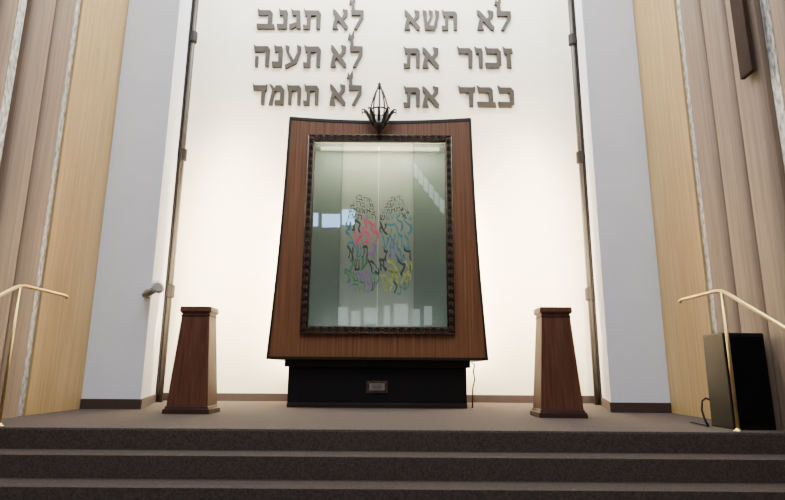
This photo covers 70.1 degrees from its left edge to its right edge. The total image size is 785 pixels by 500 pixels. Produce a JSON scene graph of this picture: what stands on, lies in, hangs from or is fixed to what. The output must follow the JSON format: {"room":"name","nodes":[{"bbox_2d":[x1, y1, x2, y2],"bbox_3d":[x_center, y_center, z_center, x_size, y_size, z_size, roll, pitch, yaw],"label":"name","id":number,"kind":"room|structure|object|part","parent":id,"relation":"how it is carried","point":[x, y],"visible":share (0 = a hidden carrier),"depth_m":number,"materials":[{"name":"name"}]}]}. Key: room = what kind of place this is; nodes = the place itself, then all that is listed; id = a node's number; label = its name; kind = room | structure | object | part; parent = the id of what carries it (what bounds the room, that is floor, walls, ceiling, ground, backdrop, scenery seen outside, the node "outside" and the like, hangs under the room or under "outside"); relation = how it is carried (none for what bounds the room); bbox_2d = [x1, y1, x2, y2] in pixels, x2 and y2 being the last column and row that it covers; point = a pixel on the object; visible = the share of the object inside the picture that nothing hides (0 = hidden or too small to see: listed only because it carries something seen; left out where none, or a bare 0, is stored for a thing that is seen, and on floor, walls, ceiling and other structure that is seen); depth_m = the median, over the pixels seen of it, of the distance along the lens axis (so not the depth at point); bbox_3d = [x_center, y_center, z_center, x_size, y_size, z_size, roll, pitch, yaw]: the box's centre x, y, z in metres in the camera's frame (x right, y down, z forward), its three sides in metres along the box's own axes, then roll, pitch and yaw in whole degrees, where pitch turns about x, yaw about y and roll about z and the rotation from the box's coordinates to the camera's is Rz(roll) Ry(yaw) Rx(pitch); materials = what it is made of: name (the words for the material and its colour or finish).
{"room":"house of worship","nodes":[
{"label":"house of worship","id":0,"kind":"room"},
{"bbox_2d":[0,0,76,418],"bbox_3d":[-3.386,-2.673,4.783,0.510,8.000,1.710,0,-12,0],"label":"wall","id":1,"kind":"structure","parent":0,"point":[28,153],"depth_m":4.83,"materials":[{"name":"beige wood"}]},
{"bbox_2d":[0,0,80,415],"bbox_3d":[-3.417,-2.639,4.939,0.450,8.000,1.610,0,-12,0],"label":"trim","id":2,"kind":"structure","parent":1,"relation":"attached to","point":[11,69],"depth_m":4.99,"materials":[{"name":"grey white marble stone"}]},
{"bbox_2d":[23,0,128,414],"bbox_3d":[-3.409,-2.376,6.156,0.470,8.000,0.880,0,-12,0],"label":"wall","id":3,"kind":"structure","parent":0,"point":[62,329],"depth_m":5.68,"materials":[{"name":"brown wood"}]},
{"bbox_2d":[81,0,191,398],"bbox_3d":[-3.105,-2.101,7.417,1.080,8.000,1.700,0,-12,0],"label":"wall","id":4,"kind":"structure","parent":0,"point":[122,357],"depth_m":6.28,"materials":[{"name":"white paint"}]},
{"bbox_2d":[80,394,155,408],"bbox_3d":[-2.890,1.760,6.575,0.624,0.100,1.714,0,-12,0],"label":"baseboard","id":5,"kind":"structure","parent":4,"relation":"attached to","point":[84,403],"depth_m":5.74,"materials":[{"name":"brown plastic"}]},
{"bbox_2d":[142,281,163,297],"bbox_3d":[-2.546,0.416,5.898,0.301,0.164,0.140,-9,-15,37],"label":"spot lamp","id":6,"kind":"object","parent":4,"relation":"attached to","point":[157,286],"visible":1,"depth_m":5.83,"materials":[{"name":"metal"}]},
{"bbox_2d":[155,0,198,401],"bbox_3d":[-2.890,-1.909,7.826,0.133,7.800,0.116,0,-12,0],"label":"channel","id":7,"kind":"object","parent":4,"relation":"attached to","point":[193,35],"visible":0.94,"depth_m":7.51,"materials":[{"name":"metal"}]},
{"bbox_2d":[164,0,593,395],"bbox_3d":[-0.147,-1.869,8.394,6.440,8.000,0.300,0,-12,0],"label":"wall","id":8,"kind":"structure","parent":0,"point":[527,181],"depth_m":8.15,"materials":[{"name":"beige paint"}]},
{"bbox_2d":[253,84,267,105],"bbox_3d":[-1.975,-2.313,8.316,0.218,0.353,0.040,0,-12,0],"label":"hebrew letter","id":9,"kind":"object","parent":8,"relation":"attached to","point":[256,88],"visible":1,"depth_m":8.31,"materials":[{"name":"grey metal"}]},
{"bbox_2d":[254,44,269,67],"bbox_3d":[-1.977,-2.932,8.450,0.252,0.384,0.040,0,-12,0],"label":"hebrew letter","id":10,"kind":"object","parent":8,"relation":"attached to","point":[257,49],"visible":1,"depth_m":8.44,"materials":[{"name":"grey metal"}]},
{"bbox_2d":[256,9,274,29],"bbox_3d":[-1.936,-3.543,8.582,0.285,0.356,0.040,0,-12,0],"label":"hebrew letter","id":11,"kind":"object","parent":8,"relation":"attached to","point":[260,26],"visible":1,"depth_m":8.55,"materials":[{"name":"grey metal"}]},
{"bbox_2d":[268,83,284,105],"bbox_3d":[-1.723,-2.309,8.315,0.229,0.347,0.040,0,-12,0],"label":"hebrew letter","id":12,"kind":"object","parent":8,"relation":"attached to","point":[278,88],"visible":1,"depth_m":8.29,"materials":[{"name":"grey metal"}]},
{"bbox_2d":[272,44,282,67],"bbox_3d":[-1.737,-2.929,8.449,0.158,0.380,0.040,0,-12,0],"label":"hebrew letter","id":13,"kind":"object","parent":8,"relation":"attached to","point":[278,49],"visible":1,"depth_m":8.43,"materials":[{"name":"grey metal"}]},
{"bbox_2d":[277,9,287,29],"bbox_3d":[-1.688,-3.540,8.581,0.162,0.353,0.040,0,-12,0],"label":"hebrew letter","id":14,"kind":"object","parent":8,"relation":"attached to","point":[283,13],"visible":1,"depth_m":8.56,"materials":[{"name":"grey metal"}]},
{"bbox_2d":[285,45,301,69],"bbox_3d":[-1.504,-2.906,8.445,0.247,0.404,0.040,0,-12,0],"label":"hebrew letter","id":15,"kind":"object","parent":8,"relation":"attached to","point":[294,61],"visible":1,"depth_m":8.43,"materials":[{"name":"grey metal"}]},
{"bbox_2d":[287,84,301,105],"bbox_3d":[-1.465,-2.310,8.316,0.218,0.353,0.040,0,-12,0],"label":"hebrew letter","id":16,"kind":"object","parent":8,"relation":"attached to","point":[291,88],"visible":1,"depth_m":8.30,"materials":[{"name":"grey metal"}]},
{"bbox_2d":[289,8,300,29],"bbox_3d":[-1.488,-3.538,8.581,0.178,0.353,0.040,0,-12,0],"label":"hebrew letter","id":17,"kind":"object","parent":8,"relation":"attached to","point":[295,13],"visible":1,"depth_m":8.55,"materials":[{"name":"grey metal"}]},
{"bbox_2d":[303,84,318,105],"bbox_3d":[-1.209,-2.305,8.315,0.229,0.359,0.040,0,-12,0],"label":"hebrew letter","id":18,"kind":"object","parent":8,"relation":"attached to","point":[308,88],"visible":1,"depth_m":8.30,"materials":[{"name":"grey metal"}]},
{"bbox_2d":[303,44,320,67],"bbox_3d":[-1.213,-2.924,8.449,0.266,0.390,0.040,0,-12,0],"label":"hebrew letter","id":19,"kind":"object","parent":8,"relation":"attached to","point":[308,49],"visible":1,"depth_m":8.43,"materials":[{"name":"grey metal"}]},
{"bbox_2d":[303,9,320,29],"bbox_3d":[-1.234,-3.535,8.581,0.271,0.362,0.040,0,-12,0],"label":"hebrew letter","id":20,"kind":"object","parent":8,"relation":"attached to","point":[308,13],"visible":1,"depth_m":8.56,"materials":[{"name":"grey metal"}]},
{"bbox_2d":[329,84,345,105],"bbox_3d":[-0.813,-2.301,8.315,0.241,0.350,0.040,0,-12,0],"label":"hebrew letter","id":21,"kind":"object","parent":8,"relation":"attached to","point":[335,93],"visible":1,"depth_m":8.29,"materials":[{"name":"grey metal"}]},
{"bbox_2d":[330,45,346,68],"bbox_3d":[-0.812,-2.920,8.449,0.242,0.380,0.040,0,-12,0],"label":"hebrew letter","id":22,"kind":"object","parent":8,"relation":"attached to","point":[336,55],"visible":1,"depth_m":8.43,"materials":[{"name":"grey metal"}]},
{"bbox_2d":[332,9,347,30],"bbox_3d":[-0.797,-3.531,8.581,0.240,0.353,0.040,0,-12,0],"label":"hebrew letter","id":23,"kind":"object","parent":8,"relation":"attached to","point":[338,18],"visible":1,"depth_m":8.56,"materials":[{"name":"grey metal"}]},
{"bbox_2d":[347,70,361,105],"bbox_3d":[-0.571,-2.411,8.339,0.226,0.577,0.040,0,-12,0],"label":"hebrew letter","id":24,"kind":"object","parent":8,"relation":"attached to","point":[352,87],"visible":1,"depth_m":8.32,"materials":[{"name":"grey metal"}]},
{"bbox_2d":[348,31,362,68],"bbox_3d":[-0.564,-3.038,8.475,0.228,0.627,0.040,0,-12,0],"label":"hebrew letter","id":25,"kind":"object","parent":8,"relation":"attached to","point":[353,49],"visible":1,"depth_m":8.46,"materials":[{"name":"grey metal"}]},
{"bbox_2d":[349,0,363,30],"bbox_3d":[-0.555,-3.642,8.605,0.226,0.582,0.040,0,-12,0],"label":"hebrew letter","id":26,"kind":"object","parent":8,"relation":"attached to","point":[354,12],"visible":1,"depth_m":8.59,"materials":[{"name":"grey metal"}]},
{"bbox_2d":[163,393,594,403],"bbox_3d":[-0.174,1.958,7.406,5.840,0.100,0.014,0,-12,0],"label":"baseboard","id":27,"kind":"structure","parent":8,"relation":"attached to","point":[220,396],"depth_m":7.40,"materials":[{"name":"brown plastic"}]},
{"bbox_2d":[403,46,419,68],"bbox_3d":[0.289,-2.903,8.447,0.253,0.371,0.040,0,-12,0],"label":"hebrew letter","id":28,"kind":"object","parent":8,"relation":"attached to","point":[408,51],"visible":1,"depth_m":8.43,"materials":[{"name":"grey metal"}]},
{"bbox_2d":[403,86,419,107],"bbox_3d":[0.284,-2.278,8.312,0.250,0.359,0.040,0,-12,0],"label":"hebrew letter","id":29,"kind":"object","parent":8,"relation":"attached to","point":[408,90],"visible":1,"depth_m":8.29,"materials":[{"name":"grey metal"}]},
{"bbox_2d":[404,9,419,30],"bbox_3d":[0.303,-3.517,8.579,0.246,0.353,0.040,0,-12,0],"label":"hebrew letter","id":30,"kind":"object","parent":8,"relation":"attached to","point":[410,19],"visible":1,"depth_m":8.56,"materials":[{"name":"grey metal"}]},
{"bbox_2d":[422,47,438,69],"bbox_3d":[0.577,-2.894,8.445,0.258,0.361,0.040,0,-12,0],"label":"hebrew letter","id":31,"kind":"object","parent":8,"relation":"attached to","point":[428,56],"visible":1,"depth_m":8.43,"materials":[{"name":"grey metal"}]},
{"bbox_2d":[422,86,438,108],"bbox_3d":[0.567,-2.269,8.310,0.255,0.350,0.040,0,-12,0],"label":"hebrew letter","id":32,"kind":"object","parent":8,"relation":"attached to","point":[425,91],"visible":1,"depth_m":8.29,"materials":[{"name":"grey metal"}]},
{"bbox_2d":[422,10,438,30],"bbox_3d":[0.587,-3.519,8.580,0.263,0.344,0.040,0,-12,0],"label":"hebrew letter","id":33,"kind":"object","parent":8,"relation":"attached to","point":[427,27],"visible":1,"depth_m":8.56,"materials":[{"name":"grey metal"}]},
{"bbox_2d":[441,10,456,30],"bbox_3d":[0.871,-3.520,8.581,0.241,0.362,0.040,0,-12,0],"label":"hebrew letter","id":34,"kind":"object","parent":8,"relation":"attached to","point":[446,14],"visible":1,"depth_m":8.56,"materials":[{"name":"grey metal"}]},
{"bbox_2d":[457,46,472,68],"bbox_3d":[1.092,-2.908,8.449,0.234,0.364,0.040,0,-12,0],"label":"hebrew letter","id":35,"kind":"object","parent":8,"relation":"attached to","point":[461,51],"visible":1,"depth_m":8.44,"materials":[{"name":"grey metal"}]},
{"bbox_2d":[458,85,474,107],"bbox_3d":[1.102,-2.283,8.314,0.256,0.353,0.040,0,-12,0],"label":"hebrew letter","id":36,"kind":"object","parent":8,"relation":"attached to","point":[462,90],"visible":1,"depth_m":8.31,"materials":[{"name":"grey metal"}]},
{"bbox_2d":[474,46,482,68],"bbox_3d":[1.300,-2.907,8.449,0.126,0.364,0.040,0,-12,0],"label":"hebrew letter","id":37,"kind":"object","parent":8,"relation":"attached to","point":[478,51],"visible":1,"depth_m":8.44,"materials":[{"name":"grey metal"}]},
{"bbox_2d":[477,10,494,31],"bbox_3d":[1.427,-3.516,8.581,0.267,0.353,0.040,0,-12,0],"label":"hebrew letter","id":38,"kind":"object","parent":8,"relation":"attached to","point":[482,19],"visible":1,"depth_m":8.56,"materials":[{"name":"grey metal"}]},
{"bbox_2d":[477,85,496,107],"bbox_3d":[1.396,-2.280,8.314,0.283,0.353,0.040,0,-12,0],"label":"hebrew letter","id":39,"kind":"object","parent":8,"relation":"attached to","point":[481,90],"visible":1,"depth_m":8.29,"materials":[{"name":"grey metal"}]},
{"bbox_2d":[485,46,501,68],"bbox_3d":[1.516,-2.905,8.449,0.242,0.364,0.040,0,-12,0],"label":"hebrew letter","id":40,"kind":"object","parent":8,"relation":"attached to","point":[489,51],"visible":1,"depth_m":8.43,"materials":[{"name":"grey metal"}]},
{"bbox_2d":[494,0,510,31],"bbox_3d":[1.691,-3.626,8.605,0.251,0.582,0.040,0,-12,0],"label":"hebrew letter","id":41,"kind":"object","parent":8,"relation":"attached to","point":[499,12],"visible":1,"depth_m":8.59,"materials":[{"name":"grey metal"}]},
{"bbox_2d":[497,85,514,107],"bbox_3d":[1.683,-2.279,8.314,0.242,0.353,0.040,0,-12,0],"label":"hebrew letter","id":42,"kind":"object","parent":8,"relation":"attached to","point":[502,90],"visible":1,"depth_m":8.29,"materials":[{"name":"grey metal"}]},
{"bbox_2d":[502,46,512,68],"bbox_3d":[1.742,-2.904,8.449,0.153,0.364,0.040,0,-12,0],"label":"hebrew letter","id":43,"kind":"object","parent":8,"relation":"attached to","point":[507,51],"visible":1,"depth_m":8.44,"materials":[{"name":"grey metal"}]},
{"bbox_2d":[0,400,784,433],"bbox_3d":[-0.176,2.248,5.673,7.000,1.200,3.880,0,-12,0],"label":"floor","id":44,"kind":"structure","parent":0,"point":[233,415],"depth_m":4.60,"materials":[{"name":"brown carpet"}]},
{"bbox_2d":[0,284,67,426],"bbox_3d":[-2.778,1.091,3.308,0.060,2.016,2.589,0,-12,0],"label":"handrail","id":45,"kind":"object","parent":44,"relation":"on","point":[18,287],"visible":1,"depth_m":4.08,"materials":[{"name":"gold metal"}]},
{"bbox_3d":[-2.775,0.756,4.058,0.023,1.000,0.023,0,-12,0],"label":"post","id":46,"kind":"part","parent":45,"relation":"part of","materials":[{"name":"gold metal"}]},
{"bbox_3d":[-2.774,0.620,3.410,0.028,1.053,2.589,0,-12,0],"label":"rail","id":47,"kind":"part","parent":45,"relation":"part of","materials":[{"name":"gold metal"}]},
{"bbox_2d":[161,306,219,413],"bbox_3d":[-1.907,1.060,5.436,0.439,1.000,0.359,0,-12,0],"label":"pedestal","id":48,"kind":"object","parent":44,"relation":"on","point":[193,383],"visible":1,"depth_m":5.32,"materials":[{"name":"brown wood"}]},
{"bbox_3d":[-1.905,0.656,5.523,0.277,0.015,0.222,0,-12,0],"label":"moulding","id":49,"kind":"part","parent":48,"relation":"part of","materials":[{"name":"brown wood"}]},
{"bbox_2d":[284,359,469,408],"bbox_3d":[-0.171,1.594,6.715,2.080,0.520,1.020,0,-12,0],"label":"plinth","id":50,"kind":"object","parent":44,"relation":"on","point":[311,383],"visible":0.98,"depth_m":6.25,"materials":[{"name":"black laminate"}]},
{"bbox_2d":[266,116,488,361],"bbox_3d":[-0.159,-0.099,6.951,2.454,2.888,1.054,0,-12,0],"label":"tall cabinet","id":51,"kind":"object","parent":50,"relation":"on","point":[378,257],"visible":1,"depth_m":6.54,"materials":[{"name":"brown wood"}]},
{"bbox_3d":[-1.310,-0.199,6.506,0.151,2.880,0.062,0,-12,0],"label":"edge trim","id":52,"kind":"part","parent":51,"relation":"part of","materials":[{"name":"black wood"}]},
{"bbox_3d":[-0.772,-0.215,6.518,0.353,2.201,0.008,0,-12,0],"label":"glass panel","id":53,"kind":"part","parent":51,"relation":"part of","materials":[{"name":"clear glass"}]},
{"bbox_3d":[-0.159,-0.218,6.485,1.720,2.365,0.055,0,-12,0],"label":"door frame","id":54,"kind":"part","parent":51,"relation":"part of","materials":[{"name":"black wood"}]},
{"bbox_2d":[361,82,396,133],"bbox_3d":[-0.158,-1.692,6.660,0.421,0.660,0.273,0,-12,0],"label":"lamp","id":55,"kind":"object","parent":51,"relation":"attached to","point":[378,122],"visible":1,"depth_m":6.59,"materials":[{"name":"brown metal"}]},
{"bbox_3d":[-0.160,-1.434,6.597,0.136,0.130,0.136,0,-12,0],"label":"lamp shade","id":56,"kind":"part","parent":55,"relation":"part of","materials":[{"name":"brown metal"}]},
{"bbox_3d":[0.435,-0.207,6.518,0.392,2.201,0.008,0,-12,0],"label":"glass panel","id":57,"kind":"part","parent":51,"relation":"part of","materials":[{"name":"clear glass"}]},
{"bbox_2d":[470,362,474,407],"bbox_3d":[0.903,1.522,6.329,0.048,0.503,0.188,0,-12,0],"label":"cord","id":58,"kind":"object","parent":51,"relation":"hanging from","point":[471,362],"visible":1,"depth_m":6.25,"materials":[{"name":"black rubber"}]},
{"bbox_3d":[0.993,-0.182,6.506,0.151,2.880,0.062,0,-12,0],"label":"edge trim","id":59,"kind":"part","parent":51,"relation":"part of","materials":[{"name":"black wood"}]},
{"bbox_2d":[530,307,587,417],"bbox_3d":[1.533,1.050,5.280,0.439,1.000,0.359,0,-12,0],"label":"pedestal","id":60,"kind":"object","parent":44,"relation":"on","point":[557,390],"visible":1,"depth_m":5.15,"materials":[{"name":"brown wood"}]},
{"bbox_3d":[1.536,0.647,5.367,0.277,0.015,0.222,0,-12,0],"label":"moulding","id":61,"kind":"part","parent":60,"relation":"part of","materials":[{"name":"brown wood"}]},
{"bbox_2d":[690,397,709,426],"bbox_3d":[2.423,1.268,4.419,0.089,0.214,0.334,0,-12,0],"label":"cable","id":62,"kind":"object","parent":44,"relation":"on","point":[705,398],"visible":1,"depth_m":4.33,"materials":[{"name":"black rubber"}]},
{"bbox_2d":[703,333,775,429],"bbox_3d":[2.633,0.993,4.271,0.310,0.700,0.308,0,-12,0],"label":"loudspeaker","id":63,"kind":"object","parent":44,"relation":"on","point":[748,354],"visible":0.95,"depth_m":4.16,"materials":[{"name":"black plastic"}]},
{"bbox_2d":[725,337,774,424],"bbox_3d":[2.633,0.960,4.141,0.280,0.630,0.039,0,-12,0],"label":"grille","id":64,"kind":"object","parent":63,"relation":"attached to","point":[748,354],"depth_m":4.13,"materials":[{"name":"black fabric"}]},
{"bbox_2d":[0,429,784,499],"bbox_3d":[-0.172,1.742,2.830,7.000,1.388,1.890,0,-12,0],"label":"steps","id":65,"kind":"structure","parent":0,"point":[36,464],"depth_m":3.60,"materials":[{"name":"carpet"}]},
{"bbox_2d":[678,289,784,431],"bbox_3d":[2.442,1.127,3.308,0.060,2.016,2.589,0,-12,0],"label":"handrail","id":66,"kind":"object","parent":65,"relation":"on","point":[722,292],"visible":1,"depth_m":4.03,"materials":[{"name":"gold metal"}]},
{"bbox_3d":[2.445,0.792,4.058,0.023,1.000,0.023,0,-12,0],"label":"post","id":67,"kind":"part","parent":66,"relation":"part of","materials":[{"name":"gold metal"}]},
{"bbox_3d":[2.446,0.657,3.410,0.028,1.053,2.589,0,-12,0],"label":"rail","id":68,"kind":"part","parent":66,"relation":"part of","materials":[{"name":"gold metal"}]},
{"bbox_2d":[574,0,669,402],"bbox_3d":[2.814,-2.060,7.417,1.080,8.000,1.700,0,-12,0],"label":"wall","id":69,"kind":"structure","parent":0,"point":[631,343],"depth_m":6.25,"materials":[{"name":"white paint"}]},
{"bbox_2d":[568,0,601,404],"bbox_3d":[2.597,-1.871,7.826,0.133,7.800,0.116,0,-12,0],"label":"channel","id":70,"kind":"object","parent":69,"relation":"attached to","point":[572,37],"visible":0.96,"depth_m":7.51,"materials":[{"name":"metal"}]},
{"bbox_2d":[601,397,671,412],"bbox_3d":[2.546,1.798,6.575,0.624,0.100,1.714,0,-12,0],"label":"baseboard","id":71,"kind":"structure","parent":69,"relation":"attached to","point":[612,407],"depth_m":5.74,"materials":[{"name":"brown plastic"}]},
{"bbox_2d":[632,0,784,430],"bbox_3d":[3.103,-2.567,5.061,0.510,8.000,3.120,0,-12,0],"label":"wall","id":72,"kind":"structure","parent":0,"point":[740,157],"depth_m":5.00,"materials":[{"name":"beige wood"}]},
{"bbox_2d":[675,0,784,333],"bbox_3d":[3.134,-2.638,4.734,0.450,8.000,2.030,0,-12,0],"label":"trim","id":73,"kind":"structure","parent":72,"relation":"attached to","point":[764,4],"depth_m":5.02,"materials":[{"name":"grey marble"}]},
{"bbox_2d":[730,0,756,79],"bbox_3d":[2.807,-2.113,4.569,0.036,1.500,0.150,0,-12,0],"label":"wall panel","id":74,"kind":"object","parent":72,"relation":"attached to","point":[746,62],"visible":1,"depth_m":4.46,"materials":[{"name":"brown wood"}]}
]}

